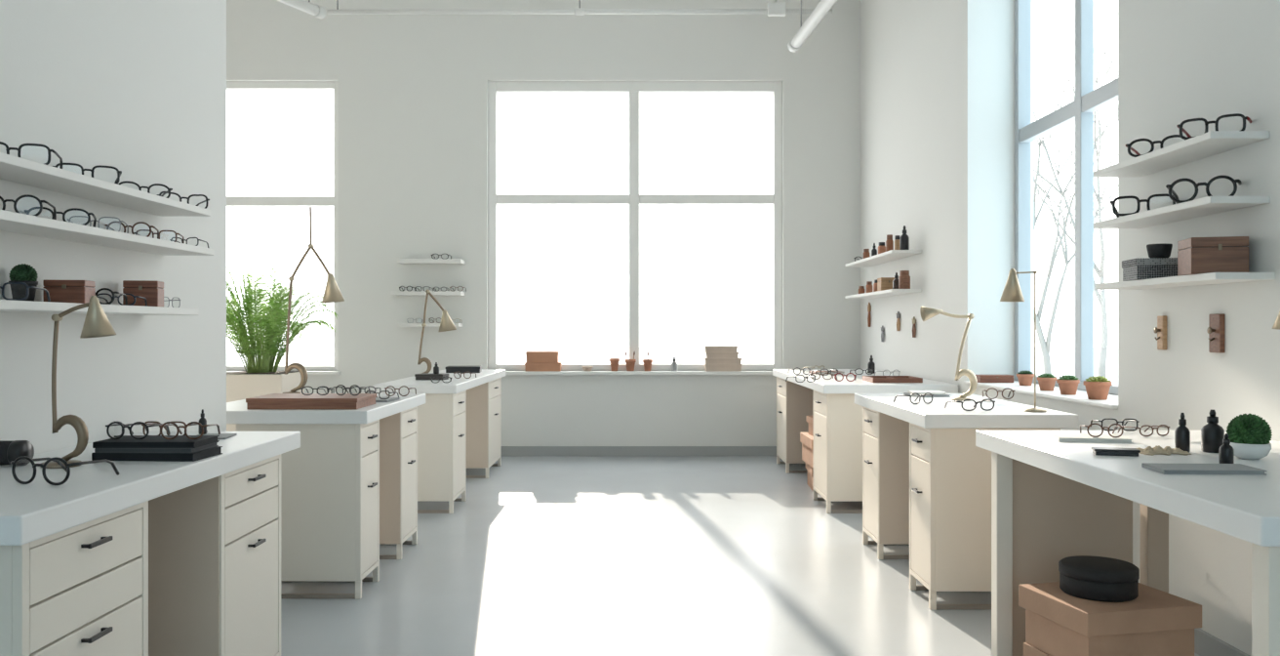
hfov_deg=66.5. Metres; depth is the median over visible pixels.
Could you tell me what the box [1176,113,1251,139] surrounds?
eyeglasses
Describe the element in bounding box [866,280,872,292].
jar
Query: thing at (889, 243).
jar
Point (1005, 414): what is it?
countertop
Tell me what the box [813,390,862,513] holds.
base cabinet
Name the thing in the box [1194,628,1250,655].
baseboard
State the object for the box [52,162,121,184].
eyeglasses
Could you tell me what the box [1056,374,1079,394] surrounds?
potted succulent
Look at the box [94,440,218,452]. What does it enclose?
notebook
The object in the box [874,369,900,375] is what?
eyeglasses
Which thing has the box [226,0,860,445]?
wall
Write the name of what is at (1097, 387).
potted succulent
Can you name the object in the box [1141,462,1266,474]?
notebook
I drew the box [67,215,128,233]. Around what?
eyeglasses
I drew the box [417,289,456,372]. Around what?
desk lamp
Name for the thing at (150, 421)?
eyeglasses
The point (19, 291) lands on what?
pot
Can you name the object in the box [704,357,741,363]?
storage box
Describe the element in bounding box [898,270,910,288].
jar
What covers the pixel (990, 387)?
eyeglasses
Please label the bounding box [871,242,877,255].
dropper bottle
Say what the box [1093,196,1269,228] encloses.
wall shelf
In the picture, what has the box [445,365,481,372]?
glasses case
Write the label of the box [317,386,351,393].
eyeglasses
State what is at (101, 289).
eyeglasses
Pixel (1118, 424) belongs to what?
eyeglasses
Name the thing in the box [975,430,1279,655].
worktable
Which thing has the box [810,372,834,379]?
eyeglasses
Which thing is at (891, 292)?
wall shelf
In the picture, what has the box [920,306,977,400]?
desk lamp
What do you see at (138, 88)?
wall
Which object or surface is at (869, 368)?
eyeglasses
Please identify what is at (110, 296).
eyeglasses
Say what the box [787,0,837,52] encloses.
ceiling pipe
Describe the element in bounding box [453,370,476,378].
eyeglasses
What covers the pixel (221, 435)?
pad
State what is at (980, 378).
wooden box
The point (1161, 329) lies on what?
wall hook
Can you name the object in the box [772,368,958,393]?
countertop
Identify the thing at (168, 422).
eyeglasses
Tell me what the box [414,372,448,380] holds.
glasses case
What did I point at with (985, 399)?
eyeglasses
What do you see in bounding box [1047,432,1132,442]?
notebook
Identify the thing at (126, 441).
notebook
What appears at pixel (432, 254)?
eyeglasses
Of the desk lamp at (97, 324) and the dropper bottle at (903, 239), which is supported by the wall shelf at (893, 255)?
the dropper bottle at (903, 239)
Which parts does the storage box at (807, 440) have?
lid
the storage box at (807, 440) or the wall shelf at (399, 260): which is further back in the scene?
the wall shelf at (399, 260)
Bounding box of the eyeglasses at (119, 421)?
[114,421,146,437]
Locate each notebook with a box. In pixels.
[91,445,222,461]
[92,435,219,447]
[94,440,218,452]
[903,392,950,397]
[907,390,945,394]
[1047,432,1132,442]
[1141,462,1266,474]
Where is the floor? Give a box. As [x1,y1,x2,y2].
[280,455,1199,655]
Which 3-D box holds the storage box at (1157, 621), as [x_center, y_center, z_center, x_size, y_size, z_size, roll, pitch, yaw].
[1.580,1.000,3.300,0.430,0.200,0.360,0,0,-13]
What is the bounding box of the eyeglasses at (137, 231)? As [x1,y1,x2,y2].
[133,229,184,242]
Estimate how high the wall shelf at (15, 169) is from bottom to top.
0.026 m
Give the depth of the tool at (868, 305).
9.45 m
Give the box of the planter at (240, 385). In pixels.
[226,371,304,431]
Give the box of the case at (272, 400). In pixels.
[245,393,376,408]
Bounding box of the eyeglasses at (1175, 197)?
[1165,175,1241,203]
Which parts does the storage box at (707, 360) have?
lid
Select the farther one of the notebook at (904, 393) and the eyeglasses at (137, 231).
the notebook at (904, 393)
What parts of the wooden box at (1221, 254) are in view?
lid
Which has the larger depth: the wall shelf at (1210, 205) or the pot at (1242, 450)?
the wall shelf at (1210, 205)
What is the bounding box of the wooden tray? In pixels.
[862,375,922,382]
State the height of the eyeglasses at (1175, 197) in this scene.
0.094 m
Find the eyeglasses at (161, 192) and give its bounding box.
[156,191,209,208]
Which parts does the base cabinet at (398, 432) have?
panel, rail, drawer, door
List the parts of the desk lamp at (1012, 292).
lamp shade, arm, arm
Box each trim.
[226,370,341,374]
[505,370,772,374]
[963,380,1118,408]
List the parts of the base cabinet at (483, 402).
panel, rail, drawer, door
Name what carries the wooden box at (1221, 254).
on the wall shelf at (1211, 277)
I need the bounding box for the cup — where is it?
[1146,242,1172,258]
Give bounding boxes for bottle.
[199,408,206,434]
[433,361,439,373]
[671,356,677,370]
[867,355,875,373]
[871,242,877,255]
[892,272,898,288]
[899,225,909,249]
[1174,412,1190,452]
[1200,408,1224,452]
[1219,433,1234,463]
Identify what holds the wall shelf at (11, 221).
attached to the wall at (138, 88)
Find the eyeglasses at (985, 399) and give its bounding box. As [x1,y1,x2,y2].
[944,398,995,410]
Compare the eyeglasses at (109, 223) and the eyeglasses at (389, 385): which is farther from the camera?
the eyeglasses at (389, 385)
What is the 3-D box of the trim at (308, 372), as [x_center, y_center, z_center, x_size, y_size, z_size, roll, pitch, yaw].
[-4.285,0.455,9.900,2.490,0.035,0.160,0,0,0]
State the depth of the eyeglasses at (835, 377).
7.18 m
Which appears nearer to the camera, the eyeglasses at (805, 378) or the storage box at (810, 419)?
the eyeglasses at (805, 378)
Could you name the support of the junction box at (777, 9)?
hanging from the ceiling
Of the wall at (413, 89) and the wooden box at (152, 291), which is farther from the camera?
the wall at (413, 89)
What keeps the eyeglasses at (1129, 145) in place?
on the wall shelf at (1212, 142)
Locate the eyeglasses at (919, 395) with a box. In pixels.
[893,392,933,403]
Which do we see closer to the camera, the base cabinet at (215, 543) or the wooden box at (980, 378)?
the base cabinet at (215, 543)
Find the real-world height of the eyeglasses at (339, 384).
0.054 m
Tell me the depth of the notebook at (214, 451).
2.90 m
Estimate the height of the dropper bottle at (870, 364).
0.160 m
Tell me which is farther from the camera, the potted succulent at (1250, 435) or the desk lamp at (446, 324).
the desk lamp at (446, 324)
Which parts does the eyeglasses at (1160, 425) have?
frame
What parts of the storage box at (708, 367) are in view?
lid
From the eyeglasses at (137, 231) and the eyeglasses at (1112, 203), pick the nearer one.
the eyeglasses at (137, 231)
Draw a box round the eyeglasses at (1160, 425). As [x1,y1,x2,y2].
[1117,424,1169,436]
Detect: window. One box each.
[226,81,338,370]
[487,81,782,370]
[1014,0,1118,395]
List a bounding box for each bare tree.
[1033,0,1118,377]
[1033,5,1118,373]
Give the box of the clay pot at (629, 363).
[624,359,636,370]
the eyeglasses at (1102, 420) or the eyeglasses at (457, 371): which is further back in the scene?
the eyeglasses at (457, 371)
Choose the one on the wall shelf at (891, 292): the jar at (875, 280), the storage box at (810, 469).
the jar at (875, 280)
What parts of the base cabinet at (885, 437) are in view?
drawer, door, rail, panel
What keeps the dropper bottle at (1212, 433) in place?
on the worktable
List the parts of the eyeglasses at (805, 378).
frame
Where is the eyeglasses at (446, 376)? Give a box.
[430,375,451,382]
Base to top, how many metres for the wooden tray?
0.035 m
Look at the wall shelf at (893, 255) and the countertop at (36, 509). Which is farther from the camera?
the wall shelf at (893, 255)
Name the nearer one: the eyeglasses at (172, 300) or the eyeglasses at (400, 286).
the eyeglasses at (172, 300)
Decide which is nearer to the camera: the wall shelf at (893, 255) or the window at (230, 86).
the wall shelf at (893, 255)
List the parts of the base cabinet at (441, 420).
rail, drawer, door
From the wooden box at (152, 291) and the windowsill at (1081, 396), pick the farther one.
the windowsill at (1081, 396)
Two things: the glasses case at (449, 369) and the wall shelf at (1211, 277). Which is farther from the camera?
the glasses case at (449, 369)
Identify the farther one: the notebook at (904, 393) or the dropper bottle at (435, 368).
the dropper bottle at (435, 368)
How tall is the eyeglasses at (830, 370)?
0.058 m
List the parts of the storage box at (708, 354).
lid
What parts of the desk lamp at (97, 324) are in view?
arm, arm, lamp shade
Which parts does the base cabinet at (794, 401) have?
drawer, door, rail, panel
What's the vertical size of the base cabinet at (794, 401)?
0.842 m
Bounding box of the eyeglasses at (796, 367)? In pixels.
[787,366,810,374]
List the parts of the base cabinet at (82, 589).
drawer, drawer, drawer, handle, handle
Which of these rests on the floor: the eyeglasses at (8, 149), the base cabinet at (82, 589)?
the base cabinet at (82, 589)
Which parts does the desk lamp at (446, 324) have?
arm, arm, shade arm, lamp shade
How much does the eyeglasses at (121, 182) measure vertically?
0.060 m
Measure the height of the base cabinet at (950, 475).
0.842 m
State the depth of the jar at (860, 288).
9.32 m
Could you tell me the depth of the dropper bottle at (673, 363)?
9.87 m
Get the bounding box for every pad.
[197,433,236,439]
[375,397,399,401]
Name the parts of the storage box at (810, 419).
lid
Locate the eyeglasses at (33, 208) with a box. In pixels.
[23,206,96,227]
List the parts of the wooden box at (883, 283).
lid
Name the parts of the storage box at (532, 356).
lid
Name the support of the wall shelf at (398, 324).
attached to the wall at (413, 89)
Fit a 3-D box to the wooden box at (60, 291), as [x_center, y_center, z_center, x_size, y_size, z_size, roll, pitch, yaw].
[-1.800,-0.113,3.079,0.120,0.075,0.092,0,0,-10]
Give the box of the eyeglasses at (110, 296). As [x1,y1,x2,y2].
[97,292,147,306]
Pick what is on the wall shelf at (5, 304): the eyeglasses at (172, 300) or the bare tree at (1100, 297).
the eyeglasses at (172, 300)
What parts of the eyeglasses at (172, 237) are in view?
frame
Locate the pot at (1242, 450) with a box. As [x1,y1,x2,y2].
[1229,441,1271,459]
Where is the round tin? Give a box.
[1058,555,1139,601]
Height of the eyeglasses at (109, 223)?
0.060 m
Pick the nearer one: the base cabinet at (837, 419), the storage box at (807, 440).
the base cabinet at (837, 419)
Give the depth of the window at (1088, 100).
5.75 m
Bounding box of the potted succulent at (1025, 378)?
[1016,369,1034,385]
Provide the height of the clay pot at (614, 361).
0.130 m
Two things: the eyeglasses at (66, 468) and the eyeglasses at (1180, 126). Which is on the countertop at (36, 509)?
the eyeglasses at (66, 468)
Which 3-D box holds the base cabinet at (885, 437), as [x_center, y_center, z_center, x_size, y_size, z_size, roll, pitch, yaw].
[1.628,0.879,5.677,0.624,0.842,0.406,0,0,0]
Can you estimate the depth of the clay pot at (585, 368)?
9.85 m
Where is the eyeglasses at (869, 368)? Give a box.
[849,367,873,374]
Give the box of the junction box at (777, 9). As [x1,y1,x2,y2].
[767,0,786,16]
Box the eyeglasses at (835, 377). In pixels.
[834,372,856,381]
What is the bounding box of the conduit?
[326,0,832,15]
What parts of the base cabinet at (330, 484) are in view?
rail, drawer, door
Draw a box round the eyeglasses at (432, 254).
[431,253,451,258]
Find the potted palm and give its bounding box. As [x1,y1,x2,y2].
[226,253,337,431]
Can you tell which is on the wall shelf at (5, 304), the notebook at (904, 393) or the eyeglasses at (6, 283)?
the eyeglasses at (6, 283)
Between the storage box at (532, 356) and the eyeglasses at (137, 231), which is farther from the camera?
the storage box at (532, 356)
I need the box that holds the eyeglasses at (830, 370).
[811,368,838,375]
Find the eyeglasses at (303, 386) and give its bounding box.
[300,386,334,395]
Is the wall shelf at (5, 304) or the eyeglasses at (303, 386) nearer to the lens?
the wall shelf at (5, 304)
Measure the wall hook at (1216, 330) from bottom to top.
0.150 m
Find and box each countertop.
[0,431,300,545]
[226,393,425,423]
[373,368,505,393]
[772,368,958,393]
[854,393,1078,428]
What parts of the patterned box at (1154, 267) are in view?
lid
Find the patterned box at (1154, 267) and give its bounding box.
[1121,257,1177,280]
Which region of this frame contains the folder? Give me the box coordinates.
[808,370,843,374]
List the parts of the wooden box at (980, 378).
lid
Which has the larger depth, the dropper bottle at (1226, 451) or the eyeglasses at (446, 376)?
the eyeglasses at (446, 376)
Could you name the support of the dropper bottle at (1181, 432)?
on the worktable
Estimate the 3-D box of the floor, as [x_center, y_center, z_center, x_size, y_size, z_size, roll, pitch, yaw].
[-1.530,1.350,3.685,8.940,0.100,12.970,0,0,0]
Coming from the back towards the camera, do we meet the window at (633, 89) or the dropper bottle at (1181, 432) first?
the window at (633, 89)
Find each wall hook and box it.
[1153,315,1166,349]
[1206,313,1224,352]
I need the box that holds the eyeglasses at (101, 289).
[95,287,127,305]
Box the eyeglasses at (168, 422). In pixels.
[159,421,220,439]
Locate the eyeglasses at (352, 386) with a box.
[350,386,380,393]
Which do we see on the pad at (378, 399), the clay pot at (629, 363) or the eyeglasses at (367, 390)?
the eyeglasses at (367, 390)
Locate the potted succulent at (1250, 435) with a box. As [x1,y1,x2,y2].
[1226,412,1272,459]
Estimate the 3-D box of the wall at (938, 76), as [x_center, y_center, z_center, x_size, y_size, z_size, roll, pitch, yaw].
[2.465,-1.150,3.660,0.450,4.900,12.520,0,0,0]
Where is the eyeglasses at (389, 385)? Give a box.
[384,385,416,396]
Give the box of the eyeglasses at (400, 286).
[399,285,415,290]
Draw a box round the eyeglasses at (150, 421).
[141,420,207,435]
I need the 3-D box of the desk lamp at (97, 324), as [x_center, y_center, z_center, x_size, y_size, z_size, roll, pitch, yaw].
[-1.605,0.151,2.790,0.205,0.488,0.106,0,0,0]
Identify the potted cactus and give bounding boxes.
[8,263,38,301]
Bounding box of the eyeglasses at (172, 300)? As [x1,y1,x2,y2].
[163,296,180,307]
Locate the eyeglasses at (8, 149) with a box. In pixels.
[0,141,62,168]
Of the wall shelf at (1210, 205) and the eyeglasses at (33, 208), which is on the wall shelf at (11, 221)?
the eyeglasses at (33, 208)
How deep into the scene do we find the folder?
8.32 m
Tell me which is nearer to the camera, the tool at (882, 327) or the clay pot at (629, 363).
the tool at (882, 327)
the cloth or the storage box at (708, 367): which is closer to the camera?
the cloth
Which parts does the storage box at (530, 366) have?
lid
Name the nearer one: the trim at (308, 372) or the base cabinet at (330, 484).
the base cabinet at (330, 484)
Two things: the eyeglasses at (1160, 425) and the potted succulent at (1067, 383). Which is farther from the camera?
the potted succulent at (1067, 383)
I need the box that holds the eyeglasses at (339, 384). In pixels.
[334,384,370,395]
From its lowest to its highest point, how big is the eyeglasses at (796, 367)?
0.062 m
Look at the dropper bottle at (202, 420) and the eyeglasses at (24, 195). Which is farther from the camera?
the dropper bottle at (202, 420)
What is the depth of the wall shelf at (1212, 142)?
3.78 m
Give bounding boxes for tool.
[867,302,871,326]
[880,324,884,341]
[895,311,900,330]
[911,316,916,337]
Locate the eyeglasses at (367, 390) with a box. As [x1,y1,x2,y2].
[364,390,399,399]
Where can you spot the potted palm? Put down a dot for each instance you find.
(260, 378)
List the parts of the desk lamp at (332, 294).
arm, arm, rod, shade arm, lamp shade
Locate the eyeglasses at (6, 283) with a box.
[0,281,50,301]
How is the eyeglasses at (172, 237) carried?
on the wall shelf at (11, 221)
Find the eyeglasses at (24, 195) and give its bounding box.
[0,194,56,219]
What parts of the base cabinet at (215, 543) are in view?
panel, drawer, drawer, door, handle, handle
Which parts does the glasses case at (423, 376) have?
lid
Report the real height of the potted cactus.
0.118 m
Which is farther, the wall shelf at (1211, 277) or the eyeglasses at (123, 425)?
the wall shelf at (1211, 277)
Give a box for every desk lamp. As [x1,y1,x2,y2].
[40,295,116,468]
[281,206,344,393]
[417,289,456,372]
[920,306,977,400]
[1000,268,1046,411]
[1272,311,1279,329]
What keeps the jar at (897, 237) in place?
on the wall shelf at (893, 255)
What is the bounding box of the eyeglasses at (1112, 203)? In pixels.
[1110,193,1175,217]
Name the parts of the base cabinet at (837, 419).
drawer, door, rail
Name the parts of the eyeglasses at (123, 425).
frame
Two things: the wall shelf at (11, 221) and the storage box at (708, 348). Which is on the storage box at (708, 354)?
the storage box at (708, 348)
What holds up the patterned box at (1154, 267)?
on the wall shelf at (1211, 277)
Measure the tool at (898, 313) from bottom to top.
0.171 m
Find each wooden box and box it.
[42,279,95,303]
[122,280,163,306]
[877,277,894,290]
[975,374,1013,382]
[1177,236,1248,276]
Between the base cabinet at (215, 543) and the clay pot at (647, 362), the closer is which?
the base cabinet at (215, 543)
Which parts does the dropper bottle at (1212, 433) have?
dropper bulb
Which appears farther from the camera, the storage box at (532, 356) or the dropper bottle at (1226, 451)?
the storage box at (532, 356)
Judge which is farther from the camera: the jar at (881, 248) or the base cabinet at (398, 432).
the jar at (881, 248)
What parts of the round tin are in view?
lid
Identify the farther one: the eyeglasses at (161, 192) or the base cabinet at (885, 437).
the base cabinet at (885, 437)
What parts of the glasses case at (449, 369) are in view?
lid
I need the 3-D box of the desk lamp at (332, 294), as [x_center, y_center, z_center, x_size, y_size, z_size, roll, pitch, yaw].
[-1.954,-0.165,5.839,0.369,1.120,0.132,0,0,0]
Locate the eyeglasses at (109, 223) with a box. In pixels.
[104,221,159,239]
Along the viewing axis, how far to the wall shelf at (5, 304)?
3.09 m
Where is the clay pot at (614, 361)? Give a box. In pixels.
[609,358,619,370]
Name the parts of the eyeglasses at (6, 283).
frame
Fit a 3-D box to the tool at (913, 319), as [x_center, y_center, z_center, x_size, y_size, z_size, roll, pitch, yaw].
[2.222,-0.007,7.918,0.040,0.171,0.070,0,0,0]
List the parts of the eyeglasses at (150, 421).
frame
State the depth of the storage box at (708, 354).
9.83 m
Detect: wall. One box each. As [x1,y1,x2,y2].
[0,0,226,453]
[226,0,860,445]
[860,0,1279,655]
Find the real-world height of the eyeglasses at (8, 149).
0.065 m
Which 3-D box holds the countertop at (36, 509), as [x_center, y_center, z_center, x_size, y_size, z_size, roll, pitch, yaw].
[-1.599,0.426,2.895,0.598,0.063,1.690,0,0,0]
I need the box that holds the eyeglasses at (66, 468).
[9,455,119,484]
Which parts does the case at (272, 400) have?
lid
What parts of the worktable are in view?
leg, panel, leg, leg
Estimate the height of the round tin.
0.101 m
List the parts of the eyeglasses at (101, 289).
frame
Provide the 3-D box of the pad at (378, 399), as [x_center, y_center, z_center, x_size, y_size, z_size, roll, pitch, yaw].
[-1.400,0.389,5.300,0.130,0.012,0.220,0,0,4]
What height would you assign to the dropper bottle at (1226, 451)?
0.092 m
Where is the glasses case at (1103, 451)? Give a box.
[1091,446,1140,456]
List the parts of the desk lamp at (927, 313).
lamp shade, arm, arm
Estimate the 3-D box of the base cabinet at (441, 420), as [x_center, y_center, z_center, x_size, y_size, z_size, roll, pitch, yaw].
[-1.523,0.879,7.090,0.474,0.842,0.500,0,0,0]
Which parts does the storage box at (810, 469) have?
lid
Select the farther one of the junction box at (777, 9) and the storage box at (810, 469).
the junction box at (777, 9)
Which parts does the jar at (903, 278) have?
lid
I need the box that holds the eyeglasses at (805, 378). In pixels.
[785,373,816,382]
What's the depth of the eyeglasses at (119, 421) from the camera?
3.54 m
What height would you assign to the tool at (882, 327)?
0.151 m
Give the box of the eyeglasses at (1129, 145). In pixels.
[1125,134,1185,157]
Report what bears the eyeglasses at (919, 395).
on the countertop at (1005, 414)
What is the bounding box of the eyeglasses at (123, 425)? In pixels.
[105,421,170,439]
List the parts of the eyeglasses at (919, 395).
frame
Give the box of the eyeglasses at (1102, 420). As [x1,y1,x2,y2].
[1090,418,1139,430]
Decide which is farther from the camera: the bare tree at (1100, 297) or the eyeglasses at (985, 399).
the bare tree at (1100, 297)
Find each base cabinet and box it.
[0,500,148,655]
[148,453,280,655]
[236,419,379,599]
[379,405,417,559]
[417,390,465,513]
[465,377,501,478]
[776,376,813,473]
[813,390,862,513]
[862,405,909,559]
[909,422,1060,609]
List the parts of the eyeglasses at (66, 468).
frame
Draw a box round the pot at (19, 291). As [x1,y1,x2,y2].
[8,280,38,301]
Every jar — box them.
[858,285,864,293]
[863,248,869,258]
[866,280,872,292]
[873,279,877,291]
[878,241,885,253]
[885,234,893,251]
[894,235,900,249]
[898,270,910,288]
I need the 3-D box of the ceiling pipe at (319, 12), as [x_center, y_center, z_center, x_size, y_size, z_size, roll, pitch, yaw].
[-3.207,-3.102,7.410,0.106,0.996,2.549,0,0,18]
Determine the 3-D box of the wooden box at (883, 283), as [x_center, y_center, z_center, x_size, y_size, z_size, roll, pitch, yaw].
[2.120,-0.370,8.362,0.140,0.120,0.142,0,0,0]
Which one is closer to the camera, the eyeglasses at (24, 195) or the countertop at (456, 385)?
the eyeglasses at (24, 195)
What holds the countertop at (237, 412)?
on the base cabinet at (330, 484)
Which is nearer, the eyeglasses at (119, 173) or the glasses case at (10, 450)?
the glasses case at (10, 450)
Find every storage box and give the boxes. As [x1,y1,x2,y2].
[524,361,561,370]
[525,351,559,361]
[704,345,737,352]
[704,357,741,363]
[704,362,741,370]
[705,352,738,358]
[800,432,813,468]
[805,462,813,491]
[806,415,813,436]
[1018,581,1201,655]
[1023,641,1051,655]
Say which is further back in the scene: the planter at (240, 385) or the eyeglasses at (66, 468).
the planter at (240, 385)
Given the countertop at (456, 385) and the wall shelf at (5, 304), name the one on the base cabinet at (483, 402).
the countertop at (456, 385)
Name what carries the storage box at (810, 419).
on the storage box at (807, 440)
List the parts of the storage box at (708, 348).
lid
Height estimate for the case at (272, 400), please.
0.055 m
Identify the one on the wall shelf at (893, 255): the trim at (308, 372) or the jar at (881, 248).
the jar at (881, 248)
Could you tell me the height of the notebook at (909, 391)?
0.012 m
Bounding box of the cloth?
[1136,444,1191,455]
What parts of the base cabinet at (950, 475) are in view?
handle, handle, drawer, door, rail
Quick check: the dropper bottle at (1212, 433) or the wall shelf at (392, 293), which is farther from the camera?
the wall shelf at (392, 293)
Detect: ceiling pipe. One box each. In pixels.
[276,0,326,19]
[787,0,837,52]
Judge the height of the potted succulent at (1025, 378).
0.095 m
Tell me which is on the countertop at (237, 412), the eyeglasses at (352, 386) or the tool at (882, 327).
the eyeglasses at (352, 386)
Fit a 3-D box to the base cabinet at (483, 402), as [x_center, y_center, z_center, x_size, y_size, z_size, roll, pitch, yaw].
[-1.523,0.879,8.822,0.474,0.842,0.756,0,0,0]
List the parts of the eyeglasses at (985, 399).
frame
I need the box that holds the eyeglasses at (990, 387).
[982,387,1015,399]
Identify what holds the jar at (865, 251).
on the wall shelf at (893, 255)
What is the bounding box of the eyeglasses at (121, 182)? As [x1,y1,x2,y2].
[118,181,172,198]
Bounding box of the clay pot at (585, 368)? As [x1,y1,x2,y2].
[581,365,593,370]
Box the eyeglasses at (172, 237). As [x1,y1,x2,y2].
[169,237,208,247]
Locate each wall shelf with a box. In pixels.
[0,152,210,216]
[0,209,214,255]
[0,299,199,315]
[390,290,465,295]
[397,258,465,264]
[397,322,462,326]
[845,249,921,266]
[845,288,921,298]
[1093,130,1269,177]
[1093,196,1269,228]
[1095,272,1275,289]
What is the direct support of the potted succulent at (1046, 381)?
on the windowsill at (1081, 396)
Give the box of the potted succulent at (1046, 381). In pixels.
[1037,372,1057,390]
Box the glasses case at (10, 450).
[0,440,34,465]
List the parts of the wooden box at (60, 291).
lid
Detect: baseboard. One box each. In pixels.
[501,445,776,455]
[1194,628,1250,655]
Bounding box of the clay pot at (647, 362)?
[642,359,652,370]
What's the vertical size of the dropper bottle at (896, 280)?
0.150 m
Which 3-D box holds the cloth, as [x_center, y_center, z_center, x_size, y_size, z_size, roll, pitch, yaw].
[1.648,0.383,3.086,0.150,0.023,0.125,0,0,0]
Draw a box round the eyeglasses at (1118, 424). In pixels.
[1080,423,1124,437]
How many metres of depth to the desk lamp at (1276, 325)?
3.02 m
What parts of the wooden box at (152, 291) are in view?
lid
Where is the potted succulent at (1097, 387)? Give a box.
[1083,375,1112,399]
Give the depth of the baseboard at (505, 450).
9.90 m

